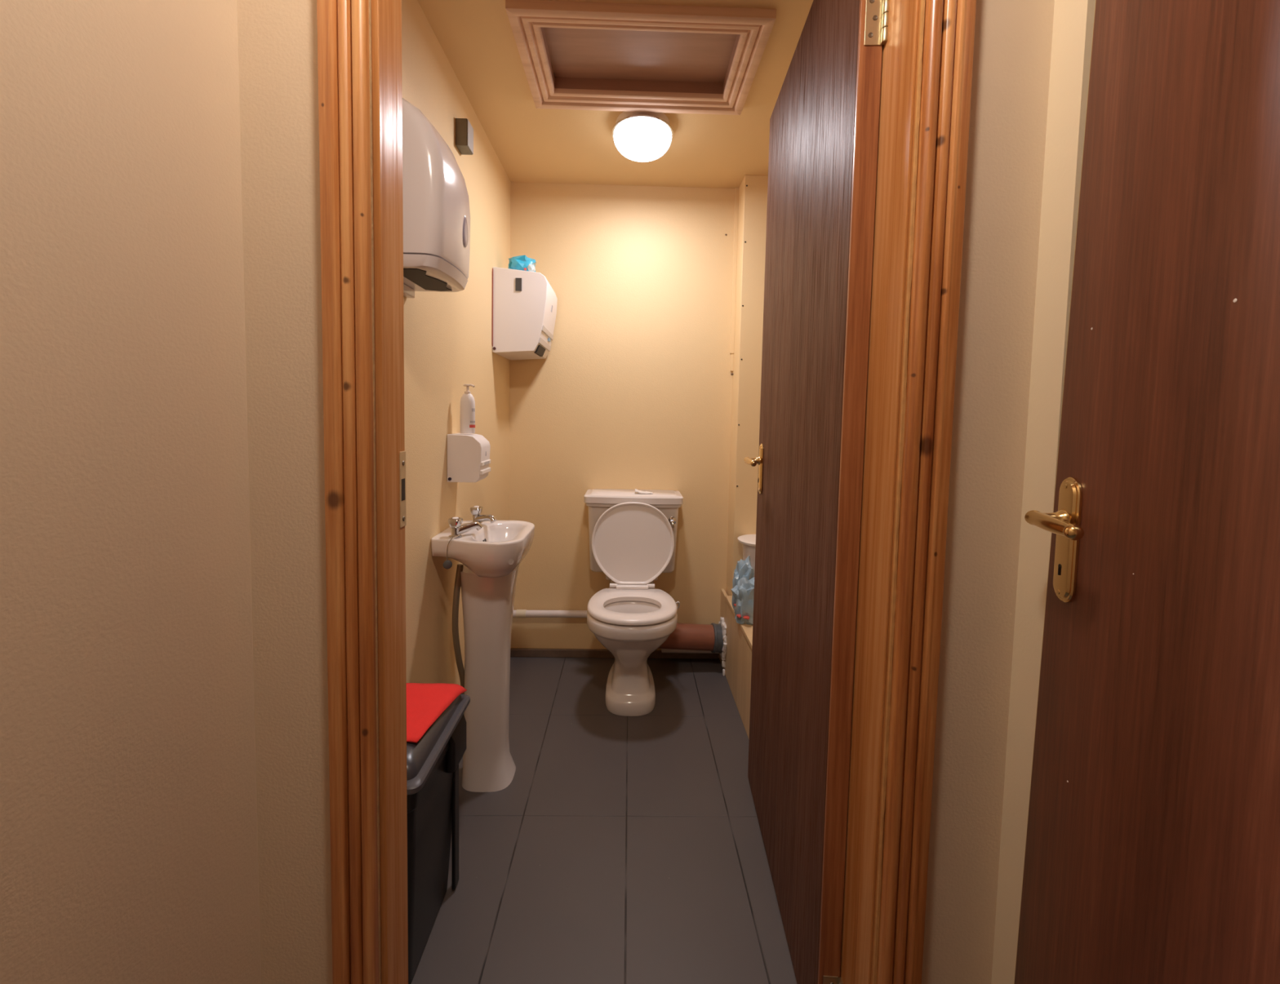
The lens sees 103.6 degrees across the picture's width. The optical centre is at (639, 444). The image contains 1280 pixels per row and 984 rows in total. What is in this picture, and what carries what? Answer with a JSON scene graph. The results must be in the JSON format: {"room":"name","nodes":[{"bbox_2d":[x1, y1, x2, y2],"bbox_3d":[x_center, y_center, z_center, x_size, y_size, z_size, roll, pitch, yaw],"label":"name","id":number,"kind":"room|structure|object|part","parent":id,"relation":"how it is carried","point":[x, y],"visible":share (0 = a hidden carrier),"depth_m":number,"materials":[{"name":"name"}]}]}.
{"room":"hallway","nodes":[
{"label":"hallway","id":0,"kind":"room"},
{"bbox_2d":[0,0,511,983],"bbox_3d":[-0.608,-0.127,0.247,0.136,2.500,4.133,1,3,-1],"label":"wall","id":1,"kind":"structure","parent":0,"point":[129,828],"depth_m":0.56,"materials":[{"name":"paint"}]},
{"bbox_2d":[402,97,470,298],"bbox_3d":[-0.485,-0.545,1.138,0.165,0.387,0.222,1,3,-1],"label":"dispenser","id":2,"kind":"object","parent":1,"relation":"attached to","point":[437,212],"visible":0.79,"depth_m":1.04,"materials":[{"name":"white plastic"}]},
{"bbox_2d":[455,118,473,155],"bbox_3d":[-0.550,-0.963,1.579,0.038,0.082,0.057,1,3,-1],"label":"junction box","id":3,"kind":"object","parent":1,"relation":"attached to","point":[464,129],"visible":1,"depth_m":1.55,"materials":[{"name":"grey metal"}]},
{"bbox_3d":[-0.532,-0.963,1.580,0.002,0.078,0.055,1,3,-1],"label":"plate","id":4,"kind":"part","parent":3,"relation":"part of","materials":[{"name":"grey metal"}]},
{"bbox_2d":[447,433,490,482],"bbox_3d":[-0.533,0.042,1.578,0.107,0.146,0.103,1,3,-1],"label":"soap dispenser","id":5,"kind":"object","parent":1,"relation":"attached to","point":[468,460],"visible":1,"depth_m":1.53,"materials":[{"name":"white plastic"}]},
{"bbox_2d":[459,384,475,433],"bbox_3d":[-0.536,-0.110,1.569,0.046,0.153,0.033,1,3,-1],"label":"pump bottle","id":6,"kind":"object","parent":5,"relation":"on","point":[467,408],"visible":1,"depth_m":1.56,"materials":[{"name":"white plastic"}]},
{"bbox_2d":[491,266,557,359],"bbox_3d":[-0.480,-0.538,2.136,0.217,0.336,0.284,1,3,-1],"label":"paper towel dispenser","id":7,"kind":"object","parent":1,"relation":"attached to","point":[524,303],"visible":1,"depth_m":2.00,"materials":[{"name":"white plastic"}]},
{"bbox_2d":[507,255,536,272],"bbox_3d":[-0.490,-0.743,2.092,0.126,0.078,0.137,1,3,-1],"label":"packet","id":8,"kind":"object","parent":7,"relation":"on","point":[522,263],"visible":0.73,"depth_m":2.05,"materials":[{"name":"blue plastic"}]},
{"bbox_2d":[533,345,546,356],"bbox_3d":[-0.417,-0.388,2.103,0.024,0.032,0.140,1,3,-1],"label":"outlet","id":9,"kind":"object","parent":7,"relation":"attached to","point":[540,350],"depth_m":2.09,"materials":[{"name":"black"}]},
{"bbox_2d":[409,657,797,983],"bbox_3d":[0.120,1.183,0.372,1.700,0.100,4.400,1,3,-1],"label":"floor","id":10,"kind":"structure","parent":0,"point":[616,850],"depth_m":1.33,"materials":[{"name":"grey tile"}]},
{"bbox_2d":[406,694,470,983],"bbox_3d":[-0.502,0.833,1.099,0.172,0.490,0.316,1,3,-1],"label":"waste bin","id":11,"kind":"object","parent":10,"relation":"on","point":[433,762],"visible":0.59,"depth_m":1.07,"materials":[{"name":"black plastic"}]},
{"bbox_3d":[-0.503,0.607,1.086,0.153,0.038,0.286,1,3,-1],"label":"lid","id":12,"kind":"part","parent":11,"relation":"part of","materials":[{"name":"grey plastic"}]},
{"bbox_2d":[406,683,466,743],"bbox_3d":[-0.501,0.594,1.113,0.164,0.028,0.227,1,3,-1],"label":"lid","id":13,"kind":"object","parent":11,"relation":"on","point":[425,702],"visible":0.56,"depth_m":1.13,"materials":[{"name":"red plastic"}]},
{"bbox_3d":[-0.429,0.692,1.179,0.022,0.095,0.090,1,3,-1],"label":"handle","id":14,"kind":"part","parent":11,"relation":"part of","materials":[{"name":"black plastic"}]},
{"bbox_2d":[431,520,534,792],"bbox_3d":[-0.470,0.657,1.550,0.256,0.791,0.307,1,3,-1],"label":"basin","id":15,"kind":"object","parent":10,"relation":"on","point":[491,557],"visible":0.88,"depth_m":1.52,"materials":[{"name":"white ceramic"}]},
{"bbox_2d":[443,535,458,568],"bbox_3d":[-0.523,0.303,1.407,0.020,0.084,0.055,3,4,30],"label":"plug","id":16,"kind":"object","parent":15,"relation":"hanging from","point":[447,564],"visible":1,"depth_m":1.39,"materials":[{"name":"grey rubber"}]},
{"bbox_3d":[-0.524,0.298,1.412,0.006,0.077,0.049,3,4,22],"label":"chain","id":17,"kind":"part","parent":16,"relation":"part of","materials":[{"name":"silver metal"}]},
{"bbox_2d":[448,517,482,538],"bbox_3d":[-0.504,0.238,1.460,0.102,0.056,0.042,-1,4,-35],"label":"tap","id":18,"kind":"object","parent":15,"relation":"on","point":[455,523],"visible":1,"depth_m":1.44,"materials":[{"name":"silver metal"}]},
{"bbox_3d":[-0.528,0.225,1.442,0.037,0.028,0.037,1,3,-1],"label":"knob","id":19,"kind":"part","parent":18,"relation":"part of","materials":[{"name":"silver metal"}]},
{"bbox_3d":[-0.501,0.246,1.471,0.084,0.034,0.023,-2,5,-44],"label":"spout","id":20,"kind":"part","parent":18,"relation":"part of","materials":[{"name":"silver metal"}]},
{"bbox_3d":[-0.463,0.324,1.531,0.256,0.123,0.307,1,3,-1],"label":"bowl","id":21,"kind":"part","parent":15,"relation":"part of","materials":[{"name":"white ceramic"}]},
{"bbox_2d":[470,506,496,524],"bbox_3d":[-0.498,0.229,1.611,0.101,0.056,0.041,2,3,19],"label":"tap","id":22,"kind":"object","parent":15,"relation":"on","point":[475,511],"visible":0.91,"depth_m":1.60,"materials":[{"name":"silver metal"}]},
{"bbox_3d":[-0.526,0.215,1.620,0.037,0.028,0.037,1,3,-1],"label":"knob","id":23,"kind":"part","parent":22,"relation":"part of","materials":[{"name":"silver metal"}]},
{"bbox_3d":[-0.492,0.238,1.603,0.084,0.034,0.023,3,4,27],"label":"spout","id":24,"kind":"part","parent":22,"relation":"part of","materials":[{"name":"silver metal"}]},
{"bbox_2d":[583,488,683,716],"bbox_3d":[-0.032,0.629,2.072,0.430,0.805,0.594,1,3,-1],"label":"toilet","id":25,"kind":"object","parent":10,"relation":"on","point":[633,535],"visible":1,"depth_m":2.12,"materials":[{"name":"white ceramic"}]},
{"bbox_3d":[-0.035,0.833,2.039,0.348,0.400,0.504,1,3,-1],"label":"bowl","id":26,"kind":"part","parent":25,"relation":"part of","materials":[{"name":"white ceramic"}]},
{"bbox_3d":[-0.029,0.625,1.944,0.344,0.022,0.334,1,3,-1],"label":"seat","id":27,"kind":"part","parent":25,"relation":"part of","materials":[{"name":"white plastic"}]},
{"bbox_3d":[-0.029,0.417,2.128,0.348,0.341,0.047,1,3,-1],"label":"seat lid","id":28,"kind":"part","parent":25,"relation":"part of","materials":[{"name":"white plastic"}]},
{"bbox_3d":[-0.029,0.243,2.246,0.430,0.055,0.202,1,3,-1],"label":"cistern lid","id":29,"kind":"part","parent":25,"relation":"part of","materials":[{"name":"white ceramic"}]},
{"bbox_2d":[635,488,653,494],"bbox_3d":[0.017,0.209,2.222,0.086,0.021,0.050,1,3,-8],"label":"tissue paper","id":30,"kind":"object","parent":25,"relation":"on","point":[636,490],"visible":1,"depth_m":2.20,"materials":[{"name":"white paper"}]},
{"bbox_3d":[0.139,0.334,2.184,0.038,0.038,0.016,1,3,-1],"label":"flush lever","id":31,"kind":"part","parent":25,"relation":"part of","materials":[{"name":"silver metal"}]},
{"bbox_3d":[0.142,0.346,2.169,0.019,0.030,0.021,1,3,-1],"label":"lever","id":32,"kind":"part","parent":25,"relation":"part of","materials":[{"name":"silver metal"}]},
{"bbox_2d":[719,589,752,740],"bbox_3d":[0.568,0.887,1.733,0.357,0.352,1.333,1,3,-1],"label":"pipe boxing","id":33,"kind":"object","parent":10,"relation":"on","point":[738,659],"visible":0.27,"depth_m":1.98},
{"bbox_2d":[657,622,723,653],"bbox_3d":[0.215,0.877,2.289,0.330,0.138,0.135,1,3,-1],"label":"pipe","id":34,"kind":"object","parent":33,"relation":"attached to","point":[691,637],"visible":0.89,"depth_m":2.24,"materials":[{"name":"brown plastic"}]},
{"bbox_2d":[718,617,726,675],"bbox_3d":[0.374,0.908,2.288,0.025,0.239,0.151,1,3,-1],"label":"foam","id":35,"kind":"object","parent":33,"relation":"attached to","point":[722,622],"visible":0.71,"depth_m":2.24,"materials":[{"name":"white"}]},
{"bbox_2d":[731,577,754,625],"bbox_3d":[0.434,0.607,1.967,0.146,0.173,0.114,1,3,-1],"label":"plastic bag","id":36,"kind":"object","parent":33,"relation":"on","point":[743,593],"visible":0.59,"depth_m":1.93,"materials":[{"name":"blue plastic"}]},
{"bbox_2d":[736,614,749,619],"bbox_3d":[0.396,0.662,1.935,0.055,0.010,0.029,4,4,38],"label":"print","id":37,"kind":"object","parent":36,"relation":"attached to","point":[738,616],"depth_m":1.93,"materials":[{"name":"red"}]},
{"bbox_2d":[731,555,754,610],"bbox_3d":[0.426,0.572,2.062,0.091,0.232,0.076,1,3,-1],"label":"plastic bag","id":38,"kind":"object","parent":33,"relation":"on","point":[744,569],"visible":0.48,"depth_m":2.04,"materials":[{"name":"blue plastic"}]},
{"bbox_2d":[737,534,755,577],"bbox_3d":[0.506,0.544,2.161,0.180,0.279,0.180,1,3,-1],"label":"plastic tub","id":39,"kind":"object","parent":33,"relation":"on","point":[748,541],"visible":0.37,"depth_m":2.11,"materials":[{"name":"white plastic"}]},
{"bbox_2d":[417,0,813,188],"bbox_3d":[0.101,-1.136,1.573,1.573,0.030,1.598,1,3,-1],"label":"ceiling","id":40,"kind":"structure","parent":0,"point":[531,144],"depth_m":1.77,"materials":[{"name":"paint"}]},
{"bbox_2d":[505,0,776,115],"bbox_3d":[0.000,-1.128,1.471,0.681,0.070,0.413,1,3,-1],"label":"ceiling hatch","id":41,"kind":"object","parent":40,"relation":"attached to","point":[575,55],"visible":1,"depth_m":1.47,"materials":[{"name":"brown wood"}]},
{"bbox_3d":[-0.305,-1.111,1.466,0.072,0.024,0.413,1,3,-1],"label":"frame moulding","id":42,"kind":"part","parent":41,"relation":"part of","materials":[{"name":"brown wood"}]},
{"bbox_3d":[-0.004,-1.115,1.642,0.681,0.024,0.072,1,3,-1],"label":"frame moulding","id":43,"kind":"part","parent":41,"relation":"part of","materials":[{"name":"brown wood"}]},
{"bbox_3d":[0.001,-1.157,1.469,0.569,0.012,0.301,1,3,-1],"label":"hatch panel","id":44,"kind":"part","parent":41,"relation":"part of","materials":[{"name":"brown wood"}]},
{"bbox_3d":[0.003,-1.095,1.302,0.681,0.024,0.072,1,3,-1],"label":"frame moulding","id":45,"kind":"part","parent":41,"relation":"part of","materials":[{"name":"brown wood"}]},
{"bbox_3d":[0.304,-1.099,1.479,0.072,0.024,0.413,1,3,-1],"label":"frame moulding","id":46,"kind":"part","parent":41,"relation":"part of","materials":[{"name":"brown wood"}]},
{"bbox_2d":[612,111,673,151],"bbox_3d":[0.009,-1.079,1.786,0.217,0.112,0.217,1,3,-1],"label":"ceiling lamp","id":47,"kind":"object","parent":40,"relation":"attached to","point":[635,131],"visible":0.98,"depth_m":1.75,"materials":[{"name":"white glass"}]},
{"bbox_2d":[508,182,734,657],"bbox_3d":[0.078,-0.186,2.378,1.750,2.400,0.100,1,3,-1],"label":"wall","id":48,"kind":"structure","parent":0,"point":[633,389],"depth_m":2.32,"materials":[{"name":"beige paint"}]},
{"bbox_2d":[512,609,586,617],"bbox_3d":[-0.399,0.789,2.337,0.436,0.038,0.038,1,3,-1],"label":"pipe","id":49,"kind":"object","parent":48,"relation":"attached to","point":[518,613],"visible":0.67,"depth_m":2.32,"materials":[{"name":"beige plastic"}]},
{"bbox_2d":[510,648,718,659],"bbox_3d":[-0.125,0.993,2.386,0.996,0.038,0.014,1,3,-1],"label":"baseboard","id":50,"kind":"structure","parent":48,"relation":"attached to","point":[544,653],"depth_m":2.38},
{"bbox_2d":[236,0,1054,983],"bbox_3d":[0.100,-0.143,0.773,1.573,2.500,0.115,1,3,-1],"label":"wall","id":51,"kind":"structure","parent":0,"point":[277,39],"depth_m":0.72,"materials":[{"name":"paint"}]},
{"bbox_2d":[316,0,976,983],"bbox_3d":[0.000,0.048,0.771,0.876,2.115,0.136,1,3,-1],"label":"door frame","id":52,"kind":"structure","parent":51,"relation":"attached to","point":[928,51],"depth_m":0.72,"materials":[{"name":"brown painted wood"}]},
{"bbox_3d":[-0.407,0.044,0.705,0.059,2.115,0.020,1,3,-1],"label":"architrave","id":53,"kind":"part","parent":52,"relation":"part of","materials":[{"name":"brown wood"}]},
{"bbox_3d":[-0.382,0.073,0.810,0.003,0.122,0.020,1,3,-1],"label":"strike plate","id":54,"kind":"part","parent":52,"relation":"part of","materials":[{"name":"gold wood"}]},
{"bbox_3d":[0.409,0.059,0.723,0.059,2.115,0.020,1,3,-1],"label":"architrave","id":55,"kind":"part","parent":52,"relation":"part of","materials":[{"name":"brown wood"}]},
{"bbox_2d":[743,0,889,983],"bbox_3d":[0.359,0.070,1.187,0.098,2.022,0.717,1,3,-1],"label":"door","id":56,"kind":"structure","parent":51,"relation":"in","point":[824,118],"depth_m":0.98,"materials":[{"name":"brown wood"}]},
{"bbox_3d":[0.331,0.051,1.447,0.048,0.027,0.116,1,3,2],"label":"lever","id":57,"kind":"part","parent":56,"relation":"part of","materials":[{"name":"gold metal"}]},
{"bbox_3d":[0.356,0.073,1.492,0.007,0.150,0.040,1,3,2],"label":"plate","id":58,"kind":"part","parent":56,"relation":"part of","materials":[{"name":"gold metal"}]},
{"bbox_2d":[991,0,1095,983],"bbox_3d":[0.623,-0.028,0.705,0.121,2.300,0.054,1,3,-1],"label":"trim","id":59,"kind":"structure","parent":51,"relation":"attached to","point":[1073,20],"depth_m":0.70,"materials":[{"name":"beige paint"}]},
{"bbox_2d":[1013,0,1279,983],"bbox_3d":[0.465,0.120,0.330,0.089,2.020,0.774,2,3,14],"label":"door","id":60,"kind":"structure","parent":51,"relation":"in","point":[1152,855],"depth_m":0.49,"materials":[{"name":"brown wood"}]},
{"bbox_3d":[0.510,0.098,0.607,0.045,0.027,0.106,2,3,14],"label":"lever","id":61,"kind":"part","parent":60,"relation":"part of","materials":[{"name":"gold metal"}]},
{"bbox_3d":[0.541,0.122,0.641,0.007,0.160,0.043,2,3,14],"label":"plate","id":62,"kind":"part","parent":60,"relation":"part of","materials":[{"name":"gold metal"}]},
{"bbox_2d":[726,175,768,595],"bbox_3d":[0.589,-0.060,2.279,0.328,2.180,0.134,1,3,-1],"label":"wall","id":63,"kind":"structure","parent":0,"point":[753,190],"depth_m":2.20,"materials":[{"name":"beige paint"}]},
{"bbox_2d":[729,187,738,371],"bbox_3d":[0.429,-0.745,2.296,0.016,0.820,0.014,1,3,-1],"label":"trim","id":64,"kind":"structure","parent":63,"relation":"attached to","point":[736,189],"depth_m":2.29,"materials":[{"name":"beige paint"}]}
]}

